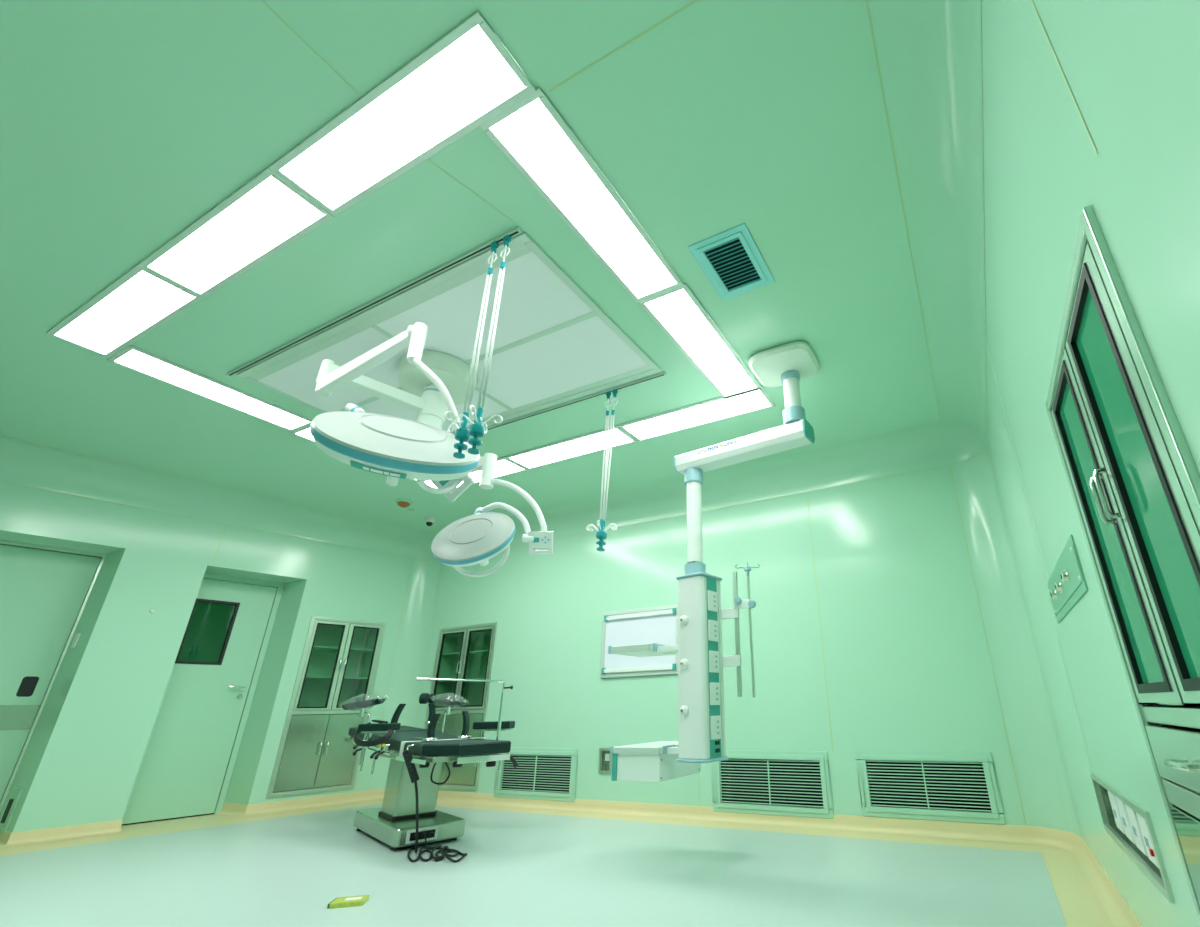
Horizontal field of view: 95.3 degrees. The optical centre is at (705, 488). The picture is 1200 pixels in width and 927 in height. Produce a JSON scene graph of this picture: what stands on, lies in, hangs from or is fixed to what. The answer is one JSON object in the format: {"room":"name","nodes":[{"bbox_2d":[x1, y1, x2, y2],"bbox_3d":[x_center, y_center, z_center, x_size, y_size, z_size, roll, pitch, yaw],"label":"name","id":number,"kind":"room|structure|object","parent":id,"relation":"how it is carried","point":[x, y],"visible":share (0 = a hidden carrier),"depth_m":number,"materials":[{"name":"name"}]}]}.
{"room":"operating room","nodes":[
{"label":"operating room","id":0,"kind":"room"},
{"bbox_2d":[0,482,411,832],"bbox_3d":[-5.526,1.392,4.397,0.412,2.672,5.491,-17,-27,34],"label":"wall","id":1,"kind":"structure","parent":0,"point":[81,761],"depth_m":4.84,"materials":[{"name":"green paint"}]},
{"bbox_2d":[0,787,23,832],"bbox_3d":[-5.360,2.472,4.139,0.170,0.300,0.016,-12,-24,24],"label":"switch box","id":2,"kind":"object","parent":1,"relation":"attached to","point":[9,810],"visible":1,"depth_m":4.13,"materials":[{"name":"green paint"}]},
{"bbox_2d":[0,540,105,811],"bbox_3d":[-6.079,1.440,3.973,0.085,2.285,1.685,-17,-27,34],"label":"door","id":3,"kind":"structure","parent":1,"relation":"in","point":[45,591],"depth_m":4.57,"materials":[{"name":"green metal"}]},
{"bbox_2d":[0,819,129,848],"bbox_3d":[-5.156,2.728,4.282,0.485,0.093,0.786,-17,-27,33],"label":"baseboard","id":4,"kind":"structure","parent":1,"relation":"attached to","point":[40,836],"depth_m":4.17,"materials":[{"name":"beige plastic"}]},
{"bbox_2d":[71,633,80,647],"bbox_3d":[-5.439,1.312,4.641,0.060,0.120,0.014,-12,-24,24],"label":"tag","id":5,"kind":"object","parent":1,"relation":"attached to","point":[77,636],"visible":1,"depth_m":4.63,"materials":[{"name":"white plastic"}]},
{"bbox_2d":[121,573,284,825],"bbox_3d":[-5.072,2.018,5.384,0.404,2.239,0.840,-17,-27,34],"label":"door","id":6,"kind":"structure","parent":1,"relation":"in","point":[187,765],"depth_m":5.31,"materials":[{"name":"green paint"}]},
{"bbox_2d":[266,616,386,797],"bbox_3d":[-4.117,2.322,5.855,0.379,1.736,0.770,-17,-27,34],"label":"cabinet","id":7,"kind":"object","parent":1,"relation":"attached to","point":[339,662],"visible":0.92,"depth_m":5.78,"materials":[{"name":"silver metal"}]},
{"bbox_2d":[306,676,366,679],"bbox_3d":[-4.154,2.106,5.969,0.280,0.012,0.700,-17,-27,34],"label":"shelf","id":8,"kind":"object","parent":7,"relation":"attached to","point":[307,677],"depth_m":6.01,"materials":[{"name":"green glass"}]},
{"bbox_2d":[313,646,372,652],"bbox_3d":[-4.160,1.820,6.086,0.280,0.012,0.700,-17,-27,34],"label":"shelf","id":9,"kind":"object","parent":7,"relation":"attached to","point":[316,649],"depth_m":6.12,"materials":[{"name":"green glass"}]},
{"bbox_2d":[369,559,441,789],"bbox_3d":[-3.525,2.154,6.379,0.355,2.672,0.064,4,-23,-13],"label":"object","id":10,"kind":"structure","parent":1,"relation":"attached to","point":[419,604],"depth_m":6.47,"materials":[{"name":"green metal"}]},
{"bbox_2d":[0,0,986,559],"bbox_3d":[-2.406,-0.603,3.587,7.656,0.280,5.665,-12,-24,24],"label":"trim","id":11,"kind":"structure","parent":1,"relation":"attached to","point":[929,51],"depth_m":4.03,"materials":[{"name":"green metal"}]},
{"bbox_2d":[0,0,939,532],"bbox_3d":[-2.473,-0.778,3.524,7.105,0.001,5.385,-12,-24,24],"label":"ceiling","id":12,"kind":"structure","parent":0,"point":[123,123],"depth_m":2.38,"materials":[{"name":"green paint"}]},
{"bbox_2d":[46,264,202,357],"bbox_3d":[-3.265,-0.964,3.007,1.138,0.014,0.269,-12,-24,24],"label":"recessed light","id":13,"kind":"object","parent":12,"relation":"in","point":[140,301],"visible":1,"depth_m":2.98,"materials":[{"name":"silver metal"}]},
{"bbox_2d":[107,345,311,431],"bbox_3d":[-3.373,-0.658,3.750,0.313,0.014,1.074,-12,-24,24],"label":"recessed light","id":14,"kind":"object","parent":12,"relation":"in","point":[136,359],"visible":0.91,"depth_m":3.67,"materials":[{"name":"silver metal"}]},
{"bbox_2d":[138,167,333,298],"bbox_3d":[-2.248,-1.172,2.551,1.137,0.014,0.269,-12,-24,24],"label":"recessed light","id":15,"kind":"object","parent":12,"relation":"in","point":[267,214],"visible":1,"depth_m":2.52,"materials":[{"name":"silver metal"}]},
{"bbox_2d":[290,425,415,480],"bbox_3d":[-2.924,-0.287,4.687,0.308,0.014,1.129,-12,-24,24],"label":"recessed light","id":16,"kind":"object","parent":12,"relation":"in","point":[304,433],"visible":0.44,"depth_m":4.29,"materials":[{"name":"white plastic"}]},
{"bbox_2d":[227,226,521,376],"bbox_3d":[-2.000,-0.981,3.024,2.522,0.022,0.022,-12,-24,24],"label":"rail","id":17,"kind":"object","parent":12,"relation":"attached to","point":[517,229],"visible":1,"depth_m":2.90,"materials":[{"name":"silver metal"}]},
{"bbox_2d":[444,241,498,458],"bbox_3d":[-0.997,-0.651,2.362,0.139,1.131,0.139,6,-23,-18],"label":"hanger","id":18,"kind":"object","parent":17,"relation":"hanging from","point":[462,435],"visible":0.89,"depth_m":2.28,"materials":[{"name":"silver plastic"}]},
{"bbox_2d":[454,235,510,454],"bbox_3d":[-0.926,-0.665,2.330,0.139,1.131,0.139,-20,-29,39],"label":"hanger","id":19,"kind":"object","parent":17,"relation":"hanging from","point":[477,430],"visible":1,"depth_m":2.24,"materials":[{"name":"silver plastic"}]},
{"bbox_2d":[269,11,535,216],"bbox_3d":[-1.206,-1.387,2.084,1.187,0.014,0.269,-12,-24,24],"label":"recessed light","id":20,"kind":"object","parent":12,"relation":"in","point":[468,76],"visible":1,"depth_m":2.04,"materials":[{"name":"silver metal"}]},
{"bbox_2d":[396,499,411,507],"bbox_3d":[-3.217,0.169,5.726,0.150,0.062,0.150,-12,-24,24],"label":"smoke detector","id":21,"kind":"object","parent":12,"relation":"attached to","point":[403,503],"visible":1,"depth_m":5.69,"materials":[{"name":"orange plastic"}]},
{"bbox_2d":[425,516,435,525],"bbox_3d":[-3.189,0.387,6.212,0.110,0.100,0.110,-12,-24,24],"label":"security camera","id":22,"kind":"object","parent":12,"relation":"attached to","point":[429,520],"visible":1,"depth_m":6.18,"materials":[{"name":"white plastic"}]},
{"bbox_2d":[424,480,436,487],"bbox_3d":[-2.690,-0.052,5.277,0.109,0.014,0.176,-12,-24,24],"label":"recessed light","id":23,"kind":"object","parent":12,"relation":"in","point":[428,482],"depth_m":5.28,"materials":[{"name":"white plastic"}]},
{"bbox_2d":[310,322,553,576],"bbox_3d":[-1.528,-0.281,2.811,1.297,1.467,1.183,-12,-24,24],"label":"lamp","id":24,"kind":"object","parent":12,"relation":"hanging from","point":[433,382],"visible":0.98,"depth_m":2.60,"materials":[{"name":"white metal"}]},
{"bbox_2d":[237,232,660,434],"bbox_3d":[-1.691,-0.769,3.568,2.490,0.016,1.270,-12,-24,24],"label":"ceiling vent","id":25,"kind":"object","parent":12,"relation":"in","point":[553,344],"visible":0.63,"depth_m":3.28,"materials":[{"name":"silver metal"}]},
{"bbox_2d":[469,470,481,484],"bbox_3d":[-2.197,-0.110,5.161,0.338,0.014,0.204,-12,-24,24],"label":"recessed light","id":26,"kind":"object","parent":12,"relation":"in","point":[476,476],"depth_m":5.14,"materials":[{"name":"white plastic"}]},
{"bbox_2d":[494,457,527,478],"bbox_3d":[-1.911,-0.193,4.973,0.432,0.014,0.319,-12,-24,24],"label":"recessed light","id":27,"kind":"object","parent":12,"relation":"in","point":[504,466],"depth_m":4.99,"materials":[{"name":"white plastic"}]},
{"bbox_2d":[505,425,636,469],"bbox_3d":[-1.179,-0.339,4.655,1.203,0.014,0.304,-12,-24,24],"label":"recessed light","id":28,"kind":"object","parent":12,"relation":"in","point":[593,442],"visible":1,"depth_m":4.64,"materials":[{"name":"white plastic"}]},
{"bbox_2d":[487,371,665,429],"bbox_3d":[-1.407,-0.543,4.131,2.535,0.022,0.022,-12,-24,24],"label":"rail","id":29,"kind":"object","parent":12,"relation":"attached to","point":[660,374],"visible":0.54,"depth_m":3.90,"materials":[{"name":"silver metal"}]},
{"bbox_2d":[586,391,615,550],"bbox_3d":[-0.664,-0.160,3.538,0.139,1.166,0.141,18,-29,-39],"label":"hanger","id":30,"kind":"object","parent":29,"relation":"hanging from","point":[600,534],"visible":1,"depth_m":3.46,"materials":[{"name":"silver plastic"}]},
{"bbox_2d":[480,87,683,302],"bbox_3d":[-0.494,-1.246,2.469,0.301,0.014,1.104,-12,-24,24],"label":"recessed light","id":31,"kind":"object","parent":12,"relation":"in","point":[531,133],"visible":1,"depth_m":2.34,"materials":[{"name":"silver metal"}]},
{"bbox_2d":[618,385,775,441],"bbox_3d":[-0.085,-0.562,4.169,1.218,0.014,0.314,-12,-24,24],"label":"recessed light","id":32,"kind":"object","parent":12,"relation":"in","point":[713,410],"visible":1,"depth_m":4.15,"materials":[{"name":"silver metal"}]},
{"bbox_2d":[638,283,760,399],"bbox_3d":[0.013,-0.875,3.407,0.303,0.014,1.156,-12,-24,24],"label":"recessed light","id":33,"kind":"object","parent":12,"relation":"in","point":[678,312],"visible":1,"depth_m":3.30,"materials":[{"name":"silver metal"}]},
{"bbox_2d":[608,341,818,781],"bbox_3d":[0.145,0.499,3.498,1.633,2.495,0.646,-18,-27,35],"label":"pendant","id":34,"kind":"object","parent":12,"relation":"hanging from","point":[701,660],"visible":1,"depth_m":3.36,"materials":[{"name":"white metal"}]},
{"bbox_2d":[612,644,674,656],"bbox_3d":[-0.414,1.083,3.588,0.298,0.045,0.335,-12,-24,24],"label":"shelf","id":35,"kind":"object","parent":34,"relation":"attached to","point":[640,650],"depth_m":3.46,"materials":[{"name":"white plastic"}]},
{"bbox_2d":[614,741,677,754],"bbox_3d":[-0.293,1.654,3.436,0.330,0.038,0.565,-12,-24,24],"label":"shelf","id":36,"kind":"object","parent":34,"relation":"attached to","point":[659,747],"depth_m":3.22,"materials":[{"name":"white plastic"}]},
{"bbox_2d":[680,615,687,625],"bbox_3d":[-0.140,0.815,3.323,0.060,0.060,0.031,-16,-26,32],"label":"socket","id":37,"kind":"object","parent":34,"relation":"attached to","point":[683,618],"depth_m":3.31,"materials":[{"name":"white plastic"}]},
{"bbox_2d":[680,705,688,715],"bbox_3d":[-0.129,1.294,3.128,0.060,0.060,0.031,-16,-26,32],"label":"socket","id":38,"kind":"object","parent":34,"relation":"attached to","point":[684,709],"depth_m":3.12,"materials":[{"name":"white plastic"}]},
{"bbox_2d":[680,659,688,668],"bbox_3d":[-0.135,1.053,3.226,0.060,0.060,0.031,-16,-26,32],"label":"socket","id":39,"kind":"object","parent":34,"relation":"attached to","point":[684,663],"depth_m":3.22,"materials":[{"name":"white plastic"}]},
{"bbox_2d":[707,590,716,611],"bbox_3d":[0.043,0.710,3.388,0.011,0.124,0.097,-16,-26,32],"label":"outlet plate","id":40,"kind":"object","parent":34,"relation":"attached to","point":[711,594],"depth_m":3.38,"materials":[{"name":"white plastic"}]},
{"bbox_2d":[708,620,717,641],"bbox_3d":[0.047,0.878,3.319,0.011,0.124,0.097,-16,-26,32],"label":"outlet plate","id":41,"kind":"object","parent":34,"relation":"attached to","point":[712,624],"depth_m":3.31,"materials":[{"name":"white plastic"}]},
{"bbox_2d":[709,650,718,672],"bbox_3d":[0.051,1.047,3.251,0.011,0.124,0.097,-16,-26,32],"label":"outlet plate","id":42,"kind":"object","parent":34,"relation":"attached to","point":[713,654],"depth_m":3.24,"materials":[{"name":"white plastic"}]},
{"bbox_2d":[709,682,719,704],"bbox_3d":[0.054,1.216,3.182,0.011,0.124,0.097,-16,-26,32],"label":"outlet plate","id":43,"kind":"object","parent":34,"relation":"attached to","point":[714,687],"depth_m":3.17,"materials":[{"name":"white plastic"}]},
{"bbox_2d":[710,716,720,739],"bbox_3d":[0.058,1.384,3.113,0.011,0.124,0.097,-16,-26,32],"label":"outlet plate","id":44,"kind":"object","parent":34,"relation":"attached to","point":[715,721],"depth_m":3.10,"materials":[{"name":"white plastic"}]},
{"bbox_2d":[688,223,774,299],"bbox_3d":[0.141,-1.143,2.757,0.310,0.018,0.424,-12,-24,24],"label":"ceiling vent","id":45,"kind":"object","parent":12,"relation":"in","point":[733,253],"visible":1,"depth_m":2.74,"materials":[{"name":"teal metal"}]},
{"bbox_2d":[0,799,1113,926],"bbox_3d":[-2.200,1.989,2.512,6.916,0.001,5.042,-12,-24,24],"label":"floor","id":46,"kind":"structure","parent":0,"point":[518,869],"depth_m":2.94,"materials":[{"name":"blue plastic"}]},
{"bbox_2d":[327,895,369,908],"bbox_3d":[-1.735,2.010,2.615,0.152,0.022,0.100,3,-23,-11],"label":"packet","id":47,"kind":"object","parent":46,"relation":"on","point":[349,901],"visible":1,"depth_m":2.59,"materials":[{"name":"green"}]},
{"bbox_2d":[340,677,517,849],"bbox_3d":[-2.306,2.173,4.392,2.458,1.086,1.043,-19,-28,36],"label":"table","id":48,"kind":"object","parent":46,"relation":"on","point":[393,824],"visible":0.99,"depth_m":4.01,"materials":[{"name":"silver metal"}]},
{"bbox_2d":[348,726,426,739],"bbox_3d":[-2.951,2.261,4.980,0.500,0.098,0.682,19,-29,-40],"label":"cushion","id":49,"kind":"object","parent":48,"relation":"on","point":[352,730],"depth_m":4.92,"materials":[{"name":"black leather"}]},
{"bbox_2d":[402,745,418,852],"bbox_3d":[-1.962,2.064,3.579,0.190,0.650,0.094,12,-26,-30],"label":"hand control cable","id":50,"kind":"object","parent":48,"relation":"hanging from","point":[411,768],"visible":1,"depth_m":3.60,"materials":[{"name":"black plastic"}]},
{"bbox_2d":[366,730,458,751],"bbox_3d":[-2.367,2.055,4.394,0.500,0.113,1.006,19,-29,-40],"label":"cushion","id":51,"kind":"object","parent":48,"relation":"on","point":[397,738],"depth_m":4.29,"materials":[{"name":"black leather"}]},
{"bbox_2d":[403,739,510,755],"bbox_3d":[-1.748,1.820,3.779,0.500,0.074,0.645,19,-29,-40],"label":"seat cushion","id":52,"kind":"object","parent":48,"relation":"on","point":[431,747],"depth_m":3.61,"materials":[{"name":"black leather"}]},
{"bbox_2d":[407,836,466,861],"bbox_3d":[-1.766,2.328,3.473,0.295,0.083,0.598,19,-29,-40],"label":"power cord","id":53,"kind":"object","parent":46,"relation":"on","point":[437,858],"visible":0.98,"depth_m":3.44,"materials":[{"name":"black rubber"}]},
{"bbox_2d":[215,789,1142,926],"bbox_3d":[-2.113,1.940,2.517,7.208,0.093,5.512,-12,-24,24],"label":"baseboard","id":54,"kind":"structure","parent":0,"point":[1120,914],"depth_m":4.01,"materials":[{"name":"beige plastic"}]},
{"bbox_2d":[415,466,1025,825],"bbox_3d":[-0.643,1.599,5.177,6.026,2.672,0.001,-12,-24,24],"label":"wall","id":55,"kind":"structure","parent":0,"point":[908,667],"depth_m":4.66,"materials":[{"name":"green paint"}]},
{"bbox_2d":[424,622,497,790],"bbox_3d":[-2.704,2.429,6.097,0.930,1.691,0.379,-12,-24,24],"label":"cabinet","id":56,"kind":"object","parent":55,"relation":"attached to","point":[463,652],"visible":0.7,"depth_m":6.20,"materials":[{"name":"silver metal"}]},
{"bbox_2d":[438,678,484,681],"bbox_3d":[-2.691,2.215,6.223,0.860,0.012,0.280,-12,-24,24],"label":"shelf","id":57,"kind":"object","parent":56,"relation":"attached to","point":[448,678],"depth_m":6.32,"materials":[{"name":"silver metal"}]},
{"bbox_2d":[442,650,487,656],"bbox_3d":[-2.698,1.940,6.335,0.860,0.012,0.280,-12,-24,24],"label":"shelf","id":58,"kind":"object","parent":56,"relation":"attached to","point":[482,653],"depth_m":6.41,"materials":[{"name":"green glass"}]},
{"bbox_2d":[494,747,577,801],"bbox_3d":[-1.611,2.818,5.348,1.016,0.445,0.266,-12,-24,24],"label":"air vent","id":59,"kind":"object","parent":55,"relation":"in","point":[540,773],"visible":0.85,"depth_m":5.34,"materials":[{"name":"green"}]},
{"bbox_2d":[0,0,1096,836],"bbox_3d":[-2.379,0.588,3.101,7.654,2.851,5.665,-12,-24,24],"label":"trim","id":60,"kind":"structure","parent":55,"relation":"attached to","point":[262,1],"depth_m":3.15,"materials":[{"name":"green"}]},
{"bbox_2d":[598,748,611,773],"bbox_3d":[-0.911,2.521,4.978,0.149,0.208,0.060,-12,-24,24],"label":"wall outlet","id":61,"kind":"object","parent":55,"relation":"attached to","point":[605,758],"visible":0.83,"depth_m":4.95,"materials":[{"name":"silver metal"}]},
{"bbox_2d":[605,754,609,760],"bbox_3d":[-0.908,2.504,5.008,0.060,0.060,0.020,-12,-24,24],"label":"socket","id":62,"kind":"object","parent":61,"relation":"attached to","point":[607,756],"depth_m":5.00,"materials":[{"name":"white plastic"}]},
{"bbox_2d":[600,604,677,677],"bbox_3d":[-0.645,1.480,5.198,0.885,0.638,0.046,-12,-24,24],"label":"x-ray viewer","id":63,"kind":"object","parent":55,"relation":"attached to","point":[659,625],"visible":0.92,"depth_m":5.21,"materials":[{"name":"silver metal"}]},
{"bbox_2d":[712,750,832,818],"bbox_3d":[0.557,2.375,4.375,0.991,0.450,0.266,-12,-24,24],"label":"air vent","id":64,"kind":"object","parent":55,"relation":"in","point":[782,783],"visible":0.84,"depth_m":4.36,"materials":[{"name":"green"}]},
{"bbox_2d":[856,750,1004,824],"bbox_3d":[1.610,2.140,3.910,0.929,0.430,0.266,-12,-24,24],"label":"air vent","id":65,"kind":"object","parent":55,"relation":"in","point":[923,785],"visible":1,"depth_m":3.88,"materials":[{"name":"green"}]},
{"bbox_2d":[951,447,1082,837],"bbox_3d":[2.162,0.977,3.804,0.082,2.672,0.396,6,-23,-18],"label":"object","id":66,"kind":"structure","parent":0,"point":[1047,800],"depth_m":3.77,"materials":[{"name":"green metal"}]},
{"bbox_2d":[981,0,1199,926],"bbox_3d":[1.030,0.037,1.437,0.001,2.672,5.232,-12,-24,24],"label":"wall","id":67,"kind":"structure","parent":0,"point":[1130,68],"depth_m":1.34,"materials":[{"name":"green metal"}]},
{"bbox_2d":[1047,534,1087,622],"bbox_3d":[1.371,0.378,2.079,0.030,0.182,0.860,-12,-24,24],"label":"outlet panel","id":68,"kind":"object","parent":67,"relation":"attached to","point":[1067,584],"visible":1,"depth_m":1.93,"materials":[{"name":"green"}]},
{"bbox_2d":[1050,588,1057,600],"bbox_3d":[1.456,0.444,2.248,0.021,0.054,0.054,-12,-24,24],"label":"outlet","id":69,"kind":"object","parent":68,"relation":"attached to","point":[1054,593],"depth_m":2.23,"materials":[{"name":"silver"}]},
{"bbox_2d":[1055,579,1063,592],"bbox_3d":[1.375,0.382,2.093,0.019,0.054,0.054,-12,-24,24],"label":"outlet","id":70,"kind":"object","parent":68,"relation":"attached to","point":[1058,585],"depth_m":2.08,"materials":[{"name":"silver"}]},
{"bbox_2d":[1060,569,1069,583],"bbox_3d":[1.284,0.315,1.923,0.021,0.054,0.054,-12,-24,24],"label":"outlet","id":71,"kind":"object","parent":68,"relation":"attached to","point":[1065,576],"depth_m":1.91,"materials":[{"name":"silver"}]},
{"bbox_2d":[1046,205,1199,921],"bbox_3d":[1.033,0.323,0.987,0.379,1.609,0.817,-12,-24,24],"label":"cabinet","id":72,"kind":"object","parent":67,"relation":"attached to","point":[1133,476],"visible":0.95,"depth_m":1.09,"materials":[{"name":"silver metal"}]},
{"bbox_2d":[1090,773,1174,903],"bbox_3d":[1.471,1.158,1.862,0.055,0.214,0.990,-12,-24,24],"label":"panel","id":73,"kind":"object","parent":67,"relation":"attached to","point":[1128,823],"visible":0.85,"depth_m":1.77,"materials":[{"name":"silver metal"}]},
{"bbox_2d":[1107,791,1124,833],"bbox_3d":[1.562,1.216,2.024,0.041,0.130,0.124,-12,-24,24],"label":"socket","id":74,"kind":"object","parent":73,"relation":"attached to","point":[1118,820],"depth_m":2.01,"materials":[{"name":"white plastic"}]},
{"bbox_2d":[1116,797,1135,844],"bbox_3d":[1.489,1.162,1.886,0.041,0.130,0.124,-12,-24,24],"label":"socket","id":75,"kind":"object","parent":73,"relation":"attached to","point":[1121,805],"depth_m":1.87,"materials":[{"name":"white plastic"}]},
{"bbox_2d":[1125,804,1147,855],"bbox_3d":[1.416,1.107,1.749,0.041,0.130,0.124,-12,-24,24],"label":"socket","id":76,"kind":"object","parent":73,"relation":"attached to","point":[1134,823],"depth_m":1.73,"materials":[{"name":"white plastic"}]},
{"bbox_2d":[1136,812,1158,867],"bbox_3d":[1.345,1.053,1.611,0.038,0.130,0.124,-12,-24,24],"label":"socket","id":77,"kind":"object","parent":73,"relation":"attached to","point":[1142,822],"depth_m":1.61,"materials":[{"name":"white plastic"}]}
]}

